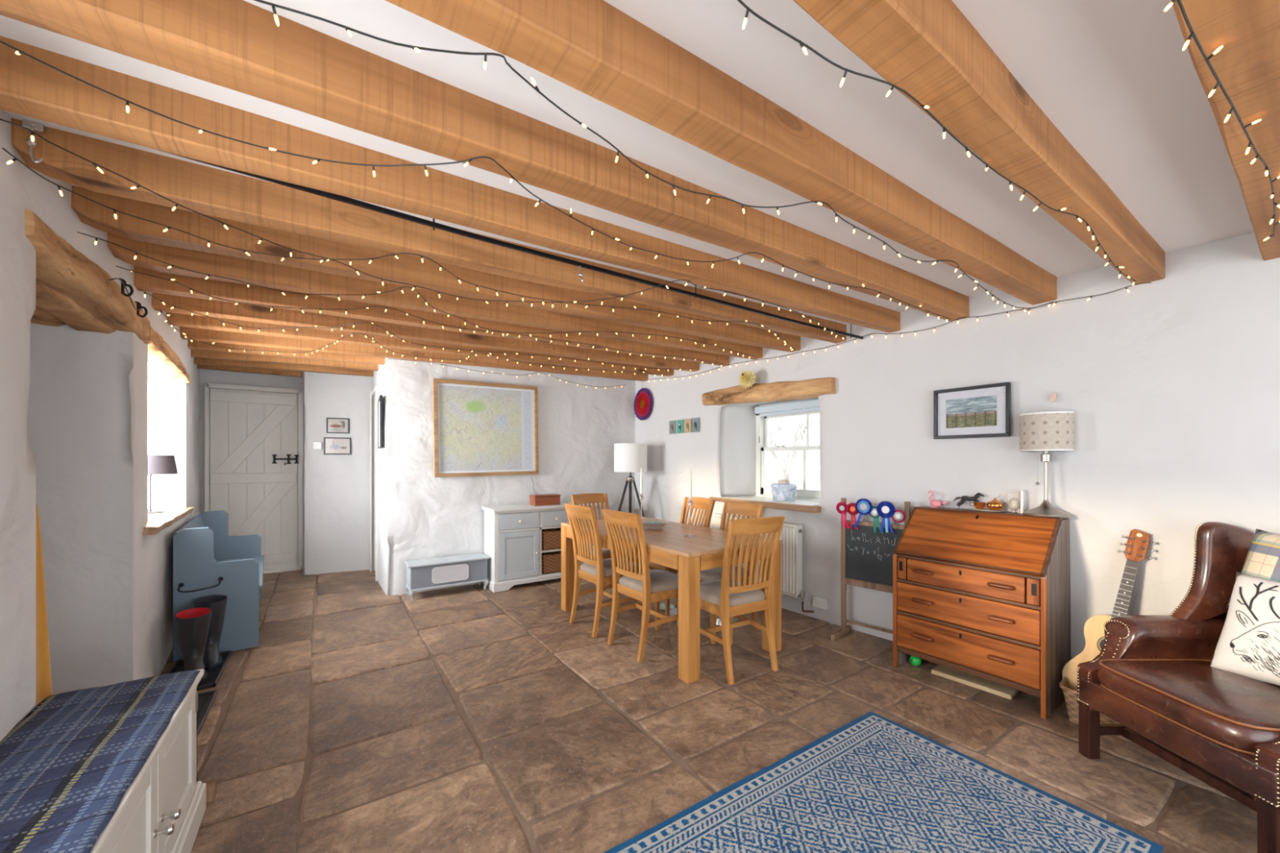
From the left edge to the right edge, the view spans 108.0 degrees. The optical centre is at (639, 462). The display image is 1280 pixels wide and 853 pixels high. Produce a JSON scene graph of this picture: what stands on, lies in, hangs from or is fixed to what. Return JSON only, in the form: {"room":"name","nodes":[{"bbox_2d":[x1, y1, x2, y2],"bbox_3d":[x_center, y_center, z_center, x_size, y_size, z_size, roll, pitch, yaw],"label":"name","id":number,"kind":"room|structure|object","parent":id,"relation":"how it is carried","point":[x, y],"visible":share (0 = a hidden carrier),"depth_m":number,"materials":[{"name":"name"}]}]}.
{"room":"traditional dwelling","nodes":[
{"label":"traditional dwelling","id":0,"kind":"room"},
{"bbox_2d":[0,109,199,742],"bbox_3d":[-2.360,0.020,1.626,0.613,2.680,9.062,0,0,-38],"label":"wall","id":1,"kind":"structure","parent":0,"point":[82,416],"depth_m":2.23,"materials":[{"name":"white paint"}]},
{"bbox_2d":[30,305,66,326],"bbox_3d":[-2.501,-0.695,1.746,0.162,0.119,1.217,0,0,-34],"label":"lintel","id":2,"kind":"object","parent":1,"relation":"attached to","point":[40,316],"visible":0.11,"depth_m":2.11,"materials":[{"name":"brown wood"}]},
{"bbox_2d":[35,280,115,333],"bbox_3d":[-2.364,-0.685,1.833,0.167,0.128,1.213,0,0,-34],"label":"lintel","id":3,"kind":"object","parent":1,"relation":"attached to","point":[53,302],"visible":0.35,"depth_m":1.98,"materials":[{"name":"brown wood"}]},
{"bbox_2d":[24,208,150,343],"bbox_3d":[-2.334,-0.735,1.955,0.179,0.179,1.529,0,0,-37],"label":"lintel","id":4,"kind":"object","parent":1,"relation":"attached to","point":[60,267],"visible":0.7,"depth_m":1.75,"materials":[{"name":"brown wood"}]},
{"bbox_2d":[142,506,194,535],"bbox_3d":[-3.356,0.383,3.017,0.529,0.045,1.478,0,0,-38],"label":"window sill","id":5,"kind":"structure","parent":1,"relation":"attached to","point":[157,522],"depth_m":3.04,"materials":[{"name":"paint"}]},
{"bbox_2d":[147,454,177,513],"bbox_3d":[-3.507,0.156,3.327,0.284,0.412,0.284,0,0,-34],"label":"table lamp","id":6,"kind":"object","parent":5,"relation":"on","point":[157,464],"visible":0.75,"depth_m":3.30,"materials":[{"name":"silver metal"}]},
{"bbox_2d":[146,324,191,384],"bbox_3d":[-3.279,-0.705,3.095,0.273,0.155,1.586,0,0,-38],"label":"lintel","id":7,"kind":"object","parent":1,"relation":"attached to","point":[159,352],"visible":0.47,"depth_m":3.05,"materials":[{"name":"brown wood"}]},
{"bbox_2d":[197,368,372,574],"bbox_3d":[-3.957,0.020,5.541,2.263,2.680,0.449,0,0,-9],"label":"wall","id":8,"kind":"structure","parent":0,"point":[335,488],"depth_m":5.45,"materials":[{"name":"white paint"}]},
{"bbox_2d":[204,382,302,573],"bbox_3d":[-4.488,0.215,5.428,0.895,2.210,0.160,0,0,-34],"label":"door","id":9,"kind":"structure","parent":8,"relation":"in","point":[253,435],"depth_m":5.46,"materials":[{"name":"beige paint"}]},
{"bbox_2d":[324,437,351,454],"bbox_3d":[-3.550,-0.188,5.456,0.270,0.200,0.014,0,0,-25],"label":"framed sketch","id":10,"kind":"object","parent":8,"relation":"attached to","point":[332,446],"visible":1,"depth_m":5.46,"materials":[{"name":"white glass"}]},
{"bbox_2d":[326,417,349,433],"bbox_3d":[-3.547,-0.428,5.457,0.225,0.178,0.014,0,0,-25],"label":"framed sketch","id":11,"kind":"object","parent":8,"relation":"attached to","point":[334,425],"visible":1,"depth_m":5.46,"materials":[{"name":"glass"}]},
{"bbox_2d":[372,357,635,595],"bbox_3d":[-1.617,0.020,5.855,2.972,2.680,1.366,0,0,-34],"label":"wall","id":12,"kind":"structure","parent":0,"point":[421,515],"depth_m":4.93,"materials":[{"name":"white paint"}]},
{"bbox_2d":[369,386,378,581],"bbox_3d":[-2.923,0.230,5.393,0.330,2.140,0.610,0,0,-34],"label":"door","id":13,"kind":"structure","parent":12,"relation":"in","point":[374,536],"depth_m":5.49,"materials":[{"name":"beige paint"}]},
{"bbox_2d":[377,395,382,448],"bbox_3d":[-2.666,-0.400,4.765,0.022,0.520,0.460,0,0,-32],"label":"framed print","id":14,"kind":"object","parent":12,"relation":"attached to","point":[380,397],"visible":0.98,"depth_m":4.57,"materials":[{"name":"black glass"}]},
{"bbox_2d":[432,377,538,477],"bbox_3d":[-1.628,-0.352,5.003,1.105,1.000,0.030,-1,1,-34],"label":"framed map","id":15,"kind":"object","parent":12,"relation":"attached to","point":[481,428],"visible":1,"depth_m":4.98,"materials":[{"name":"paper"}]},
{"bbox_2d":[0,0,1253,324],"bbox_3d":[-0.544,-1.119,2.951,5.600,0.574,9.300,0,0,-34],"label":"ceiling","id":16,"kind":"structure","parent":0,"point":[1116,78],"depth_m":1.29,"materials":[{"name":"paint"}]},
{"bbox_2d":[196,364,302,377],"bbox_3d":[-4.381,-1.064,5.199,0.963,0.120,0.080,0,0,-34],"label":"ceiling beam","id":17,"kind":"structure","parent":16,"relation":"attached to","point":[258,371],"depth_m":5.20,"materials":[{"name":"brown wood"}]},
{"bbox_2d":[193,357,373,376],"bbox_3d":[-3.771,-1.065,5.038,1.594,0.175,0.094,0,0,-34],"label":"ceiling beam","id":18,"kind":"structure","parent":16,"relation":"attached to","point":[201,361],"depth_m":4.96,"materials":[{"name":"brown wood"}]},
{"bbox_2d":[191,349,378,371],"bbox_3d":[-3.469,-1.049,4.638,1.539,0.174,0.094,0,0,-34],"label":"ceiling beam","id":19,"kind":"structure","parent":16,"relation":"attached to","point":[194,353],"depth_m":4.55,"materials":[{"name":"brown wood"}]},
{"bbox_2d":[187,339,385,364],"bbox_3d":[-3.175,-1.035,4.250,1.486,0.173,0.100,0,0,-34],"label":"ceiling beam","id":20,"kind":"structure","parent":16,"relation":"attached to","point":[195,344],"depth_m":4.18,"materials":[{"name":"brown wood"}]},
{"bbox_2d":[179,326,648,381],"bbox_3d":[-1.667,-1.053,4.713,4.428,0.237,0.105,0,0,-34],"label":"ceiling beam","id":21,"kind":"structure","parent":16,"relation":"attached to","point":[197,334],"depth_m":4.20,"materials":[{"name":"brown wood"}]},
{"bbox_2d":[633,382,653,420],"bbox_3d":[0.034,-0.768,5.887,0.025,0.482,0.414,0,0,-34],"label":"wall hanging","id":22,"kind":"object","parent":21,"relation":"hanging from","point":[642,406],"visible":1,"depth_m":5.87},
{"bbox_2d":[166,311,673,376],"bbox_3d":[-1.361,-1.037,4.294,4.390,0.234,0.106,0,0,-34],"label":"ceiling beam","id":23,"kind":"structure","parent":16,"relation":"attached to","point":[176,319],"depth_m":3.77,"materials":[{"name":"brown wood"}]},
{"bbox_2d":[151,292,699,371],"bbox_3d":[-1.096,-1.022,3.930,4.358,0.236,0.105,0,0,-34],"label":"ceiling beam","id":24,"kind":"structure","parent":16,"relation":"attached to","point":[214,308],"depth_m":3.37,"materials":[{"name":"brown wood"}]},
{"bbox_2d":[158,309,666,376],"bbox_3d":[-1.565,-0.931,4.394,4.036,0.136,1.228,0,0,-37],"label":"fairy lights","id":25,"kind":"object","parent":24,"relation":"attached to","point":[159,309],"visible":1,"depth_m":3.89,"materials":[{"name":"white plastic"}]},
{"bbox_2d":[138,288,691,371],"bbox_3d":[-1.075,-0.914,3.736,3.966,0.133,0.694,0,0,-34],"label":"fairy lights","id":26,"kind":"object","parent":24,"relation":"hanging from","point":[144,292],"visible":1,"depth_m":3.13,"materials":[{"name":"white plastic"}]},
{"bbox_2d":[11,117,846,343],"bbox_3d":[-0.092,-0.971,2.527,4.265,0.226,0.099,0,0,-34],"label":"ceiling beam","id":27,"kind":"structure","parent":16,"relation":"attached to","point":[202,189],"depth_m":1.74,"materials":[{"name":"brown wood"}]},
{"bbox_2d":[22,118,44,163],"bbox_3d":[-1.745,-0.919,1.336,0.043,0.125,0.028,0,0,-34],"label":"ceiling hook","id":28,"kind":"object","parent":27,"relation":"attached to","point":[33,126],"visible":0.89,"depth_m":1.33,"materials":[{"name":"metal"}]},
{"bbox_2d":[2,147,796,350],"bbox_3d":[-0.210,-0.874,2.589,3.999,0.136,0.472,0,0,-36],"label":"fairy lights","id":29,"kind":"object","parent":27,"relation":"hanging from","point":[3,148],"visible":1,"depth_m":1.93,"materials":[{"name":"black plastic"}]},
{"bbox_2d":[0,118,844,339],"bbox_3d":[-0.139,-0.862,2.496,3.825,0.125,0.864,0,0,-34],"label":"fairy lights","id":30,"kind":"object","parent":27,"relation":"hanging from","point":[33,132],"visible":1,"depth_m":1.90,"materials":[{"name":"black plastic"}]},
{"bbox_2d":[133,265,729,365],"bbox_3d":[-0.830,-1.007,3.565,4.325,0.234,0.105,0,0,-34],"label":"ceiling beam","id":31,"kind":"structure","parent":16,"relation":"attached to","point":[233,291],"depth_m":2.95,"materials":[{"name":"brown wood"}]},
{"bbox_2d":[106,232,762,359],"bbox_3d":[-0.581,-0.997,3.216,4.304,0.230,0.105,0,0,-34],"label":"ceiling beam","id":32,"kind":"structure","parent":16,"relation":"attached to","point":[260,273],"depth_m":2.60,"materials":[{"name":"brown wood"}]},
{"bbox_2d":[76,231,722,366],"bbox_3d":[-0.656,-0.898,3.179,4.079,0.142,0.505,0,0,-45],"label":"fairy lights","id":33,"kind":"object","parent":32,"relation":"hanging from","point":[96,238],"visible":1,"depth_m":2.40,"materials":[{"name":"white plastic"}]},
{"bbox_2d":[115,265,754,357],"bbox_3d":[-0.648,-0.899,3.174,3.980,0.111,0.482,0,0,-28],"label":"fairy lights","id":34,"kind":"object","parent":32,"relation":"hanging from","point":[116,265],"visible":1,"depth_m":2.72,"materials":[{"name":"white plastic"}]},
{"bbox_2d":[71,185,800,352],"bbox_3d":[-0.338,-0.983,2.873,4.284,0.231,0.105,0,0,-34],"label":"ceiling beam","id":35,"kind":"structure","parent":16,"relation":"attached to","point":[408,269],"depth_m":2.19,"materials":[{"name":"brown wood"}]},
{"bbox_2d":[0,35,900,333],"bbox_3d":[0.140,-0.953,2.186,4.260,0.235,0.093,0,0,-34],"label":"ceiling beam","id":36,"kind":"structure","parent":16,"relation":"attached to","point":[30,87],"depth_m":1.43,"materials":[{"name":"brown wood"}]},
{"bbox_2d":[0,0,968,321],"bbox_3d":[0.372,-0.939,1.848,4.256,0.234,0.118,0,0,-34],"label":"ceiling beam","id":37,"kind":"structure","parent":16,"relation":"attached to","point":[239,46],"depth_m":1.18,"materials":[{"name":"brown wood"}]},
{"bbox_2d":[0,40,951,321],"bbox_3d":[0.347,-0.849,1.928,3.809,0.112,0.270,0,0,-33],"label":"fairy lights","id":38,"kind":"object","parent":37,"relation":"attached to","point":[19,52],"visible":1,"depth_m":1.29,"materials":[{"name":"black plastic"}]},
{"bbox_2d":[153,148,863,339],"bbox_3d":[0.067,-0.949,2.403,3.900,0.228,0.046,0,0,-34],"label":"rail","id":39,"kind":"object","parent":16,"relation":"attached to","point":[433,224],"visible":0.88,"depth_m":1.99,"materials":[{"name":"black metal"}]},
{"bbox_2d":[385,0,1057,305],"bbox_3d":[0.611,-0.928,1.498,4.251,0.234,0.114,0,0,-34],"label":"ceiling beam","id":40,"kind":"structure","parent":16,"relation":"attached to","point":[593,47],"depth_m":1.17,"materials":[{"name":"brown wood"}]},
{"bbox_2d":[253,0,1053,311],"bbox_3d":[0.784,-0.840,1.731,3.495,0.102,0.193,0,0,-32],"label":"fairy lights","id":41,"kind":"object","parent":40,"relation":"attached to","point":[273,5],"visible":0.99,"depth_m":1.05,"materials":[{"name":"black plastic"}]},
{"bbox_2d":[793,0,1164,284],"bbox_3d":[0.840,-0.914,1.163,4.247,0.234,0.107,0,0,-34],"label":"ceiling beam","id":42,"kind":"structure","parent":16,"relation":"attached to","point":[929,50],"depth_m":1.13,"materials":[{"name":"brown wood"}]},
{"bbox_2d":[737,0,1136,284],"bbox_3d":[1.294,-0.833,1.502,2.674,0.089,0.084,0,0,-33],"label":"fairy lights","id":43,"kind":"object","parent":42,"relation":"attached to","point":[802,44],"visible":1,"depth_m":1.06,"materials":[{"name":"black plastic"}]},
{"bbox_2d":[1171,0,1279,260],"bbox_3d":[1.062,-0.900,0.838,4.242,0.234,0.118,0,0,-34],"label":"ceiling beam","id":44,"kind":"structure","parent":16,"relation":"attached to","point":[1247,64],"depth_m":1.03,"materials":[{"name":"brown wood"}]},
{"bbox_2d":[1164,0,1279,240],"bbox_3d":[1.665,-0.826,1.260,1.808,0.077,0.074,0,0,-33],"label":"fairy lights","id":45,"kind":"object","parent":44,"relation":"attached to","point":[1193,34],"visible":1,"depth_m":1.05,"materials":[{"name":"black plastic"}]},
{"bbox_2d":[160,568,1257,852],"bbox_3d":[-0.600,1.359,3.034,5.600,0.122,9.500,0,0,-34],"label":"floor","id":46,"kind":"structure","parent":0,"point":[362,718],"depth_m":2.31,"materials":[{"name":"stone"}]},
{"bbox_2d":[35,504,53,706],"bbox_3d":[-2.072,0.699,1.575,0.096,1.170,0.308,0,0,-34],"label":"curtain","id":47,"kind":"object","parent":46,"relation":"on","point":[43,671],"visible":0.31,"depth_m":1.61,"materials":[{"name":"yellow fabric"}]},
{"bbox_2d":[90,669,206,852],"bbox_3d":[-1.319,1.035,0.977,0.396,0.530,1.615,0,0,-34],"label":"storage bench","id":48,"kind":"object","parent":46,"relation":"on","point":[162,810],"visible":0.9,"depth_m":1.37,"materials":[{"name":"beige paint"}]},
{"bbox_2d":[0,670,200,852],"bbox_3d":[-1.323,0.765,0.952,0.362,0.026,1.619,0,0,-34],"label":"bench cushion","id":49,"kind":"object","parent":48,"relation":"on","point":[67,767],"visible":1,"depth_m":1.19,"materials":[{"name":"blue fabric"}]},
{"bbox_2d":[168,650,231,690],"bbox_3d":[-2.722,1.289,2.847,0.265,0.022,0.565,0,0,-34],"label":"tray","id":50,"kind":"object","parent":46,"relation":"on","point":[213,676],"visible":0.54,"depth_m":2.86,"materials":[{"name":"plastic"}]},
{"bbox_2d":[173,607,212,684],"bbox_3d":[-2.663,1.098,2.778,0.290,0.385,0.168,0,0,42],"label":"boot","id":51,"kind":"object","parent":50,"relation":"on","point":[193,625],"visible":0.94,"depth_m":2.77,"materials":[{"name":"black rubber"}]},
{"bbox_2d":[191,595,226,671],"bbox_3d":[-2.755,1.088,2.981,0.290,0.405,0.168,0,0,45],"label":"boot","id":52,"kind":"object","parent":50,"relation":"on","point":[212,660],"visible":0.66,"depth_m":2.98,"materials":[{"name":"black rubber"}]},
{"bbox_2d":[196,689,217,737],"bbox_3d":[-2.486,1.290,2.159,0.695,0.020,0.640,0,0,-34],"label":"door mat","id":53,"kind":"object","parent":46,"relation":"on","point":[206,700],"visible":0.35,"depth_m":2.46,"materials":[{"name":"black rubber"}]},
{"bbox_2d":[205,779,216,803],"bbox_3d":[-1.662,1.272,1.792,0.036,0.055,0.060,0,0,-34],"label":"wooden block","id":54,"kind":"object","parent":46,"relation":"on","point":[211,785],"visible":0.62,"depth_m":1.78,"materials":[{"name":"brown wood"}]},
{"bbox_2d":[173,510,264,662],"bbox_3d":[-3.278,0.869,3.683,0.454,0.862,1.463,0,0,-39],"label":"settle","id":55,"kind":"object","parent":46,"relation":"on","point":[207,561],"visible":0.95,"depth_m":3.18,"materials":[{"name":"blue paint"}]},
{"bbox_2d":[404,552,489,600],"bbox_3d":[-1.916,1.136,4.634,0.748,0.338,0.285,0,0,-34],"label":"bench","id":56,"kind":"object","parent":46,"relation":"on","point":[426,574],"visible":1,"depth_m":4.53,"materials":[{"name":"grey"}]},
{"bbox_2d":[481,502,612,592],"bbox_3d":[-1.004,0.887,5.168,1.370,0.826,0.430,0,0,-34],"label":"sideboard","id":57,"kind":"object","parent":46,"relation":"on","point":[512,533],"visible":0.55,"depth_m":4.81,"materials":[{"name":"white paint"}]},
{"bbox_2d":[528,493,560,506],"bbox_3d":[-1.054,0.418,5.153,0.310,0.112,0.160,0,0,-36],"label":"wooden box","id":58,"kind":"object","parent":57,"relation":"on","point":[545,499],"visible":1,"depth_m":5.09,"materials":[{"name":"brown wood"}]},
{"bbox_2d":[541,551,560,574],"bbox_3d":[-0.993,1.094,5.152,0.310,0.206,0.300,0,0,-34],"label":"storage basket","id":59,"kind":"object","parent":57,"relation":"on","point":[550,561],"visible":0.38,"depth_m":5.00,"materials":[{"name":"wicker"}]},
{"bbox_2d":[541,528,560,551],"bbox_3d":[-0.993,0.841,5.152,0.310,0.206,0.300,0,0,-34],"label":"storage basket","id":60,"kind":"object","parent":57,"relation":"in","point":[550,538],"visible":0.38,"depth_m":5.00,"materials":[{"name":"wicker"}]},
{"bbox_2d":[570,493,629,587],"bbox_3d":[-0.382,0.816,4.633,0.438,0.975,0.559,0,0,-37],"label":"dining chair","id":61,"kind":"object","parent":46,"relation":"on","point":[590,498],"visible":0.31,"depth_m":4.81,"materials":[{"name":"brown wood"}]},
{"bbox_2d":[564,503,642,637],"bbox_3d":[-0.286,0.816,3.714,0.559,0.975,0.438,0,0,-36],"label":"dining chair","id":62,"kind":"object","parent":46,"relation":"on","point":[598,571],"visible":0.87,"depth_m":3.57,"materials":[{"name":"brown wood"}]},
{"bbox_2d":[613,443,646,560],"bbox_3d":[-0.181,0.544,5.449,0.642,1.517,0.734,0,0,-34],"label":"floor lamp","id":63,"kind":"object","parent":46,"relation":"on","point":[628,457],"visible":0.73,"depth_m":5.36,"materials":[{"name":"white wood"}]},
{"bbox_2d":[601,508,678,662],"bbox_3d":[0.050,0.816,3.288,0.559,0.975,0.438,0,0,-37],"label":"dining chair","id":64,"kind":"object","parent":46,"relation":"on","point":[647,586],"visible":0.92,"depth_m":3.16,"materials":[{"name":"brown wood"}]},
{"bbox_2d":[560,516,781,684],"bbox_3d":[0.139,0.917,3.654,0.850,0.765,1.707,0,0,-35],"label":"dining table","id":65,"kind":"object","parent":46,"relation":"on","point":[668,546],"visible":0.56,"depth_m":3.00,"materials":[{"name":"brown wood"}]},
{"bbox_2d":[641,520,669,528],"bbox_3d":[0.114,0.508,3.745,0.244,0.052,0.244,0,0,-34],"label":"bowl","id":66,"kind":"object","parent":65,"relation":"on","point":[644,522],"visible":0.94,"depth_m":3.69,"materials":[{"name":"ceramic"}]},
{"bbox_2d":[640,497,715,616],"bbox_3d":[0.345,0.816,4.150,0.559,0.975,0.438,0,0,-31],"label":"dining chair","id":67,"kind":"object","parent":46,"relation":"on","point":[706,504],"visible":0.27,"depth_m":4.19,"materials":[{"name":"brown wood"}]},
{"bbox_2d":[676,501,764,644],"bbox_3d":[0.637,0.816,3.637,0.559,0.975,0.438,0,0,-32],"label":"dining chair","id":68,"kind":"object","parent":46,"relation":"on","point":[743,508],"visible":0.3,"depth_m":3.60,"materials":[{"name":"brown wood"}]},
{"bbox_2d":[699,515,785,684],"bbox_3d":[0.592,0.816,2.984,0.438,0.975,0.559,0,0,-29],"label":"dining chair","id":69,"kind":"object","parent":46,"relation":"on","point":[726,597],"visible":0.96,"depth_m":2.83,"materials":[{"name":"brown wood"}]},
{"bbox_2d":[831,497,910,640],"bbox_3d":[1.653,0.786,3.316,0.290,1.028,0.468,0,0,-43],"label":"chalkboard","id":70,"kind":"object","parent":46,"relation":"on","point":[866,555],"visible":0.78,"depth_m":3.38,"materials":[{"name":"brown wood"}]},
{"bbox_2d":[835,502,849,528],"bbox_3d":[1.517,0.397,3.479,0.012,0.199,0.101,0,0,-43],"label":"rosette","id":71,"kind":"object","parent":70,"relation":"attached to","point":[842,508],"visible":1,"depth_m":3.48,"materials":[{"name":"pink fabric"}]},
{"bbox_2d":[847,502,857,529],"bbox_3d":[1.575,0.399,3.438,0.012,0.199,0.094,0,0,-43],"label":"rosette","id":72,"kind":"object","parent":70,"relation":"attached to","point":[852,511],"visible":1,"depth_m":3.44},
{"bbox_2d":[853,498,872,528],"bbox_3d":[1.619,0.376,3.379,0.012,0.226,0.137,0,0,-43],"label":"rosette","id":73,"kind":"object","parent":70,"relation":"attached to","point":[863,506],"visible":1,"depth_m":3.38,"materials":[{"name":"blue fabric"}]},
{"bbox_2d":[876,501,895,533],"bbox_3d":[1.725,0.386,3.264,0.012,0.224,0.123,0,0,-43],"label":"rosette","id":74,"kind":"object","parent":70,"relation":"attached to","point":[886,509],"visible":1,"depth_m":3.26,"materials":[{"name":"fabric"}]},
{"bbox_2d":[604,711,1164,852],"bbox_3d":[0.724,1.289,1.483,1.804,0.002,1.021,0,0,-33],"label":"rug","id":75,"kind":"object","parent":46,"relation":"on","point":[873,783],"visible":1,"depth_m":1.71,"materials":[{"name":"fabric"}]},
{"bbox_2d":[930,664,1019,699],"bbox_3d":[1.964,1.287,2.738,0.150,0.026,0.400,0,0,-37],"label":"wooden board","id":76,"kind":"object","parent":46,"relation":"on","point":[992,687],"visible":0.8,"depth_m":2.70,"materials":[{"name":"wood"}]},
{"bbox_2d":[893,506,1071,719],"bbox_3d":[2.003,0.800,2.775,0.495,1.000,0.758,0,0,-35],"label":"bureau","id":77,"kind":"object","parent":46,"relation":"on","point":[989,556],"visible":0.98,"depth_m":2.58,"materials":[{"name":"brown wood"}]},
{"bbox_2d":[953,493,984,510],"bbox_3d":[2.088,0.246,2.956,0.036,0.110,0.173,0,0,-34],"label":"horse figurine","id":78,"kind":"object","parent":77,"relation":"on","point":[975,497],"visible":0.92,"depth_m":2.95,"materials":[{"name":"black metal"}]},
{"bbox_2d":[968,508,1005,511],"bbox_3d":[2.120,0.295,2.837,0.130,0.010,0.189,0,0,-34],"label":"plate","id":79,"kind":"object","parent":77,"relation":"on","point":[983,509],"visible":0.89,"depth_m":2.83,"materials":[{"name":"beige ceramic"}]},
{"bbox_2d":[986,494,1004,510],"bbox_3d":[2.143,0.242,2.804,0.084,0.097,0.080,0,0,-34],"label":"copper pot","id":80,"kind":"object","parent":79,"relation":"on","point":[994,504],"visible":1,"depth_m":2.78,"materials":[{"name":"metal"}]},
{"bbox_2d":[1019,411,1074,517],"bbox_3d":[2.277,0.014,2.605,0.232,0.574,0.232,0,0,-34],"label":"table lamp","id":81,"kind":"object","parent":77,"relation":"on","point":[1046,432],"visible":0.99,"depth_m":2.54,"materials":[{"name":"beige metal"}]},
{"bbox_2d":[1058,676,1183,758],"bbox_3d":[2.351,1.211,2.245,0.291,0.178,0.459,0,0,-38],"label":"wicker basket","id":82,"kind":"object","parent":46,"relation":"on","point":[1070,695],"visible":0.24,"depth_m":2.30,"materials":[{"name":"wicker"}]},
{"bbox_2d":[1062,528,1155,690],"bbox_3d":[2.384,0.799,2.367,0.339,0.921,0.185,0,0,45],"label":"guitar","id":83,"kind":"object","parent":82,"relation":"in","point":[1137,544],"visible":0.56,"depth_m":2.36,"materials":[{"name":"brown wood"}]},
{"bbox_2d":[1076,521,1279,852],"bbox_3d":[2.343,0.785,1.759,0.805,1.040,0.738,0,0,0],"label":"armchair","id":84,"kind":"object","parent":46,"relation":"on","point":[1153,676],"visible":0.94,"depth_m":1.84,"materials":[{"name":"brown leather"}]},
{"bbox_2d":[1097,660,1279,752],"bbox_3d":[2.246,0.897,1.759,0.610,0.127,0.550,0,0,0],"label":"seat cushion","id":85,"kind":"object","parent":84,"relation":"on","point":[1226,711],"depth_m":1.70,"materials":[{"name":"leather"}]},
{"bbox_2d":[1210,572,1279,685],"bbox_3d":[2.444,0.650,1.725,0.222,0.419,0.447,0,0,-5],"label":"cushion","id":86,"kind":"object","parent":84,"relation":"on","point":[1248,645],"visible":1,"depth_m":1.81,"materials":[{"name":"white fabric"}]},
{"bbox_2d":[1229,582,1279,678],"bbox_3d":[2.389,0.632,1.749,0.023,0.354,0.262,22,-4,-3],"label":"print","id":87,"kind":"object","parent":86,"relation":"attached to","point":[1255,606],"depth_m":1.80,"materials":[{"name":"grey"}]},
{"bbox_2d":[1226,528,1279,608],"bbox_3d":[2.571,0.475,1.790,0.165,0.384,0.445,0,0,6],"label":"cushion","id":88,"kind":"object","parent":84,"relation":"on","point":[1263,557],"visible":0.51,"depth_m":1.90,"materials":[{"name":"fabric"}]},
{"bbox_2d":[634,231,1279,659],"bbox_3d":[2.019,0.020,3.385,0.429,2.680,7.050,0,0,-34],"label":"wall","id":89,"kind":"structure","parent":0,"point":[1171,384],"depth_m":2.57,"materials":[{"name":"paint"}]},
{"bbox_2d":[713,513,813,613],"bbox_3d":[1.094,0.886,4.270,0.116,0.726,1.095,0,0,-34],"label":"radiator","id":90,"kind":"object","parent":89,"relation":"attached to","point":[791,535],"visible":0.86,"depth_m":3.92,"materials":[{"name":"white metal"}]},
{"bbox_2d":[709,495,821,512],"bbox_3d":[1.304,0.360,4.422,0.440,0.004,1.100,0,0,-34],"label":"window sill","id":91,"kind":"structure","parent":89,"relation":"attached to","point":[803,502],"depth_m":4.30,"materials":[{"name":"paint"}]},
{"bbox_2d":[770,480,797,501],"bbox_3d":[1.350,0.263,4.362,0.240,0.190,0.240,0,0,-34],"label":"vase","id":92,"kind":"object","parent":91,"relation":"on","point":[783,491],"visible":1,"depth_m":4.28,"materials":[{"name":"ceramic"}]},
{"bbox_2d":[702,377,835,405],"bbox_3d":[1.168,-0.649,4.356,0.210,0.211,1.530,0,0,-34],"label":"lintel","id":93,"kind":"object","parent":89,"relation":"attached to","point":[813,388],"visible":0.91,"depth_m":4.17,"materials":[{"name":"brown wood"}]},
{"bbox_2d":[737,368,756,388],"bbox_3d":[0.986,-0.770,4.290,0.175,0.192,0.168,0,0,19],"label":"pompom","id":94,"kind":"object","parent":93,"relation":"on","point":[748,379],"visible":1,"depth_m":4.26,"materials":[{"name":"yellow fabric"}]},
{"bbox_2d":[755,397,820,501],"bbox_3d":[1.571,-0.120,4.542,0.152,1.080,1.070,0,0,-34],"label":"window","id":95,"kind":"structure","parent":89,"relation":"in","point":[762,424],"depth_m":4.84,"materials":[{"name":"paint"}]},
{"bbox_2d":[755,398,819,417],"bbox_3d":[1.467,-0.522,4.466,0.070,0.105,0.900,0,0,-34],"label":"roller blind","id":96,"kind":"object","parent":95,"relation":"attached to","point":[812,405],"visible":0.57,"depth_m":4.48,"materials":[{"name":"fabric"}]},
{"bbox_2d":[812,595,828,610],"bbox_3d":[1.477,1.155,3.808,0.034,0.085,0.130,0,0,-34],"label":"wall socket","id":97,"kind":"object","parent":89,"relation":"attached to","point":[817,602],"visible":1,"depth_m":3.79,"materials":[{"name":"white plastic"}]},
{"bbox_2d":[648,282,1151,382],"bbox_3d":[1.290,-0.941,4.051,0.017,0.186,4.309,0,0,-34],"label":"fairy lights","id":98,"kind":"object","parent":89,"relation":"attached to","point":[1126,287],"visible":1,"depth_m":3.00,"materials":[{"name":"white plastic"}]},
{"bbox_2d":[933,382,1010,439],"bbox_3d":[2.075,-0.313,2.921,0.024,0.322,0.415,0,0,-34],"label":"framed painting","id":99,"kind":"object","parent":89,"relation":"attached to","point":[984,411],"visible":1,"depth_m":2.91,"materials":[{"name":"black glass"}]},
{"bbox_2d":[946,395,996,428],"bbox_3d":[2.082,-0.313,2.926,0.002,0.190,0.283,0,0,-34],"label":"print","id":100,"kind":"object","parent":99,"relation":"attached to","point":[962,411],"depth_m":2.92},
{"label":"outside","id":101,"kind":"structure","parent":0,"visible":0},
{"bbox_3d":[11.830,1.700,12.814,26.050,0.200,24.000,0,0,-34],"label":"ground","id":102,"kind":"structure","parent":101,"visible":0},
{"bbox_2d":[767,466,820,490],"bbox_3d":[8.149,0.911,16.150,1.017,1.478,13.650,0,0,-34],"label":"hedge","id":103,"kind":"object","parent":102,"relation":"on","point":[796,476],"visible":0.08,"depth_m":18.33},
{"bbox_2d":[769,413,819,479],"bbox_3d":[3.914,-0.129,12.946,2.235,3.475,2.060,0,0,29],"label":"bare tree","id":104,"kind":"object","parent":102,"relation":"on","point":[785,477],"visible":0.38,"depth_m":12.81,"materials":[{"name":"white plant"}]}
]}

